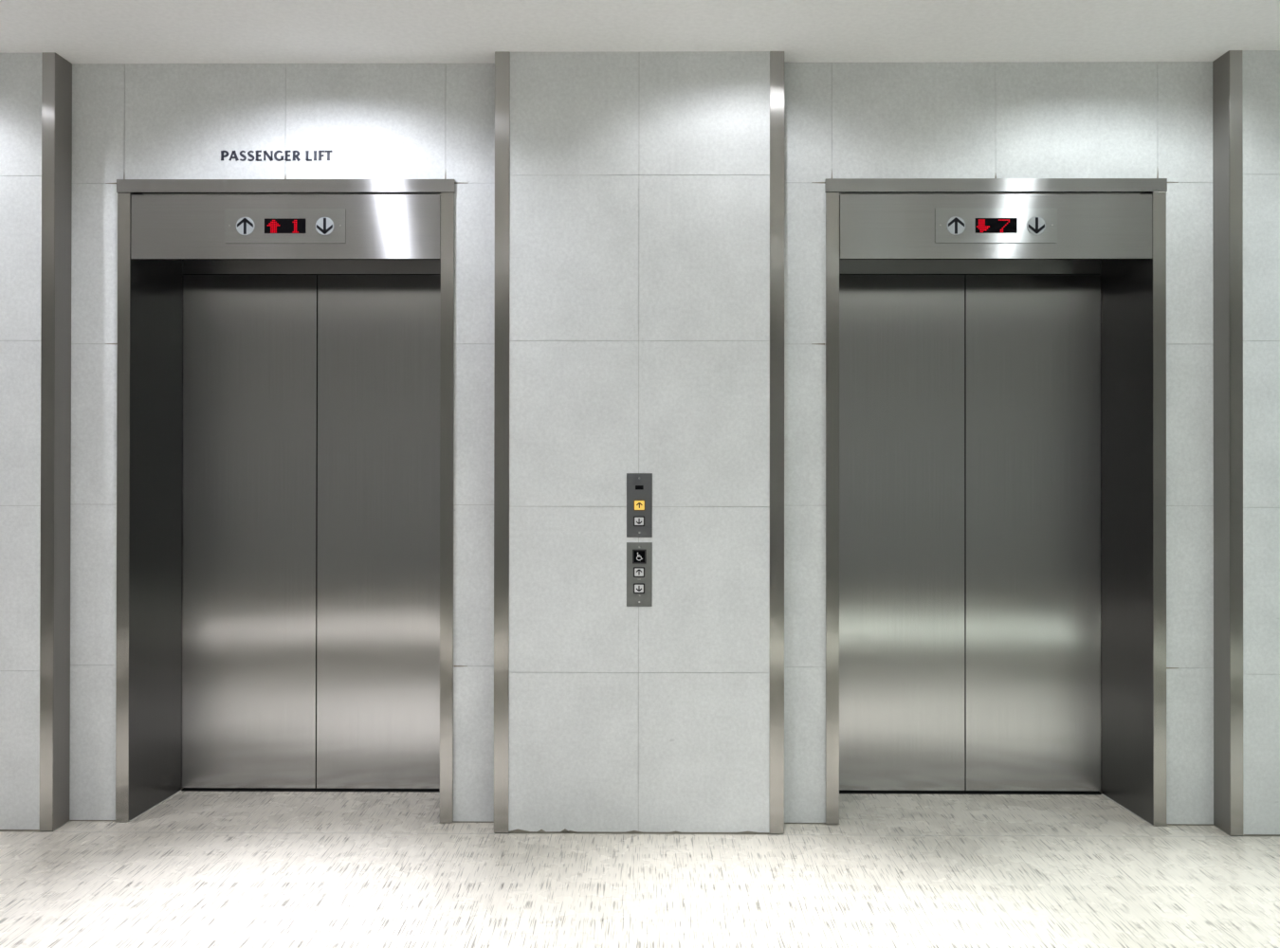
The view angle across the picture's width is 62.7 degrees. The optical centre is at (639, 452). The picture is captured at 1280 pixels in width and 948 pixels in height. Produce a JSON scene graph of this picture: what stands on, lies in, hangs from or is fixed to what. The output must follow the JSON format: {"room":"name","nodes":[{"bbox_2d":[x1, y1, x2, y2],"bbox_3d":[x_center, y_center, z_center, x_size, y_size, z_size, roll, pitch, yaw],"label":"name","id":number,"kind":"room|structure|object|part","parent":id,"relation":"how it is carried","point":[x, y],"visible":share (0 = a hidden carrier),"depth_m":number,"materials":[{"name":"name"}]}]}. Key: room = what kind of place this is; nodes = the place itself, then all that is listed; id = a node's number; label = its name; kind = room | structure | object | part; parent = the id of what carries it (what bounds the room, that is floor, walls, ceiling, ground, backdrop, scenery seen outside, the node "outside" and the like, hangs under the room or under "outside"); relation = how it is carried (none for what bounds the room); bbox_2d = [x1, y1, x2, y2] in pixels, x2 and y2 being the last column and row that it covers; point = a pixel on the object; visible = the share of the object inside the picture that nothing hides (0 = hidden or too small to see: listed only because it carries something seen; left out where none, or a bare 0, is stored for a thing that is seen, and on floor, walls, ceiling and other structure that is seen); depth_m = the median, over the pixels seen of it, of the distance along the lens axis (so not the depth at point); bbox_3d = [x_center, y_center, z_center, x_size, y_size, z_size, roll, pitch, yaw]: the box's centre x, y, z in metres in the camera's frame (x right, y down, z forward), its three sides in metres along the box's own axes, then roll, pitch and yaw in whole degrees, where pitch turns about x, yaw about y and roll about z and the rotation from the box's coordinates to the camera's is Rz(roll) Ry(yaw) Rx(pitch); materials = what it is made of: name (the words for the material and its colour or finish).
{"room":"elevator lobby","nodes":[
{"label":"elevator lobby","id":0,"kind":"room"},
{"bbox_2d":[0,53,72,831],"bbox_3d":[-3.349,-0.042,3.957,2.440,2.830,0.260,0,0,0],"label":"wall","id":1,"kind":"structure","parent":0,"point":[20,73],"depth_m":3.82,"materials":[{"name":"tile"}]},
{"bbox_2d":[39,52,72,830],"bbox_3d":[-2.151,-0.043,3.870,0.048,2.826,0.110,0,0,0],"label":"guard","id":2,"kind":"object","parent":1,"relation":"attached to","point":[56,70],"visible":1,"depth_m":3.82,"materials":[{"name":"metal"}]},
{"bbox_2d":[493,51,783,834],"bbox_3d":[-0.002,-0.038,3.930,1.044,2.830,0.260,0,0,0],"label":"wall","id":3,"kind":"structure","parent":0,"point":[639,181],"depth_m":3.80,"materials":[{"name":"tile"}]},
{"bbox_2d":[493,51,510,832],"bbox_3d":[-0.500,-0.041,3.857,0.053,2.826,0.110,0,0,0],"label":"guard","id":4,"kind":"object","parent":3,"relation":"attached to","point":[502,58],"visible":1,"depth_m":3.80,"materials":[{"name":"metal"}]},
{"bbox_2d":[626,542,652,606],"bbox_3d":[-0.002,0.440,3.794,0.092,0.232,0.008,0,0,0],"label":"panel","id":5,"kind":"object","parent":3,"relation":"attached to","point":[639,555],"visible":1,"depth_m":3.79,"materials":[{"name":"metal"}]},
{"bbox_2d":[626,473,652,537],"bbox_3d":[-0.002,0.190,3.795,0.092,0.232,0.008,0,0,0],"label":"panel","id":6,"kind":"object","parent":3,"relation":"attached to","point":[639,485],"visible":1,"depth_m":3.80,"materials":[{"name":"metal"}]},
{"bbox_2d":[769,51,784,833],"bbox_3d":[0.495,-0.040,3.849,0.051,2.826,0.110,0,0,0],"label":"guard","id":7,"kind":"object","parent":3,"relation":"attached to","point":[777,58],"visible":1,"depth_m":3.79,"materials":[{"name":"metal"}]},
{"bbox_2d":[0,787,1279,947],"bbox_3d":[0.005,1.389,0.871,9.200,0.050,6.954,0,0,0],"label":"floor","id":8,"kind":"structure","parent":0,"point":[196,869],"depth_m":3.37,"materials":[{"name":"stone"}]},
{"bbox_2d":[0,0,1279,63],"bbox_3d":[0.007,-1.467,0.686,9.400,0.001,6.760,0,0,0],"label":"ceiling","id":9,"kind":"structure","parent":0,"point":[81,31],"depth_m":3.60,"materials":[{"name":"paint"}]},
{"bbox_2d":[69,61,1213,825],"bbox_3d":[-0.001,-0.038,3.984,4.250,2.830,0.150,0,0,0],"label":"wall","id":10,"kind":"structure","parent":0,"point":[1022,119],"depth_m":3.91,"materials":[{"name":"tile"}]},
{"bbox_2d":[181,274,317,788],"bbox_3d":[-1.619,0.321,4.302,0.598,2.094,0.032,0,0,0],"label":"door leaf","id":11,"kind":"structure","parent":10,"relation":"in","point":[249,510],"depth_m":4.29,"materials":[{"name":"metal"}]},
{"bbox_2d":[220,149,332,161],"bbox_3d":[-1.357,-1.109,3.923,0.417,0.041,0.002,0,0,0],"label":"lettering","id":12,"kind":"object","parent":10,"relation":"attached to","point":[295,155],"visible":1,"depth_m":3.92},
{"bbox_2d":[224,208,345,243],"bbox_3d":[-1.320,-0.844,3.908,0.449,0.129,0.007,0,0,0],"label":"indicator","id":13,"kind":"object","parent":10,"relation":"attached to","point":[242,226],"visible":1,"depth_m":3.91,"materials":[{"name":"metal"}]},
{"bbox_2d":[115,179,455,823],"bbox_3d":[-1.320,0.179,4.119,1.260,2.394,0.430,0,0,0],"label":"door frame","id":14,"kind":"structure","parent":10,"relation":"attached to","point":[386,234],"depth_m":3.92,"materials":[{"name":"metal"}]},
{"bbox_3d":[-1.894,0.186,4.097,0.020,2.374,0.372,0,0,5],"label":"reveal panel","id":15,"kind":"part","parent":14,"relation":"part of","materials":[{"name":"metal"}]},
{"bbox_3d":[-1.319,-0.841,3.922,1.154,0.240,0.021,0,0,0],"label":"header panel","id":16,"kind":"part","parent":14,"relation":"part of","materials":[{"name":"metal"}]},
{"bbox_3d":[-1.319,1.376,4.298,1.099,0.002,0.062,0,0,0],"label":"sill","id":17,"kind":"part","parent":14,"relation":"part of","materials":[{"name":"metal"}]},
{"bbox_2d":[316,274,440,788],"bbox_3d":[-1.017,0.322,4.297,0.598,2.094,0.032,0,0,0],"label":"door leaf","id":18,"kind":"structure","parent":10,"relation":"in","point":[379,336],"depth_m":4.28,"materials":[{"name":"metal"}]},
{"bbox_2d":[839,274,964,790],"bbox_3d":[1.019,0.324,4.281,0.598,2.094,0.032,0,0,0],"label":"door leaf","id":19,"kind":"structure","parent":10,"relation":"in","point":[902,337],"depth_m":4.26,"materials":[{"name":"metal"}]},
{"bbox_2d":[824,178,1167,825],"bbox_3d":[1.318,0.182,4.098,1.260,2.394,0.430,0,0,0],"label":"door frame","id":20,"kind":"structure","parent":10,"relation":"attached to","point":[867,234],"depth_m":3.90,"materials":[{"name":"metal"}]},
{"bbox_3d":[1.318,1.379,4.277,1.099,0.002,0.062,0,0,0],"label":"sill","id":21,"kind":"part","parent":20,"relation":"part of","materials":[{"name":"metal"}]},
{"bbox_3d":[1.319,-0.839,3.901,1.154,0.240,0.021,0,0,0],"label":"header panel","id":22,"kind":"part","parent":20,"relation":"part of","materials":[{"name":"metal"}]},
{"bbox_3d":[1.893,0.190,4.067,0.020,2.374,0.372,0,0,-4],"label":"reveal panel","id":23,"kind":"part","parent":20,"relation":"part of","materials":[{"name":"metal"}]},
{"bbox_2d":[934,207,1057,242],"bbox_3d":[1.318,-0.841,3.888,0.449,0.129,0.007,0,0,0],"label":"indicator","id":24,"kind":"object","parent":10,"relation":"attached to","point":[952,225],"visible":1,"depth_m":3.89,"materials":[{"name":"metal"}]},
{"bbox_2d":[964,274,1101,791],"bbox_3d":[1.621,0.325,4.277,0.598,2.094,0.032,0,0,0],"label":"door leaf","id":25,"kind":"structure","parent":10,"relation":"in","point":[1033,343],"depth_m":4.26,"materials":[{"name":"metal"}]},
{"bbox_2d":[1212,50,1279,836],"bbox_3d":[3.378,-0.034,3.904,2.506,2.830,0.260,0,0,0],"label":"wall","id":26,"kind":"structure","parent":0,"point":[1260,68],"depth_m":3.78,"materials":[{"name":"tile"}]},
{"bbox_2d":[1212,50,1243,835],"bbox_3d":[2.146,-0.038,3.836,0.047,2.826,0.110,0,0,0],"label":"guard","id":27,"kind":"object","parent":26,"relation":"attached to","point":[1227,69],"visible":1,"depth_m":3.79,"materials":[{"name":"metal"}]}
]}

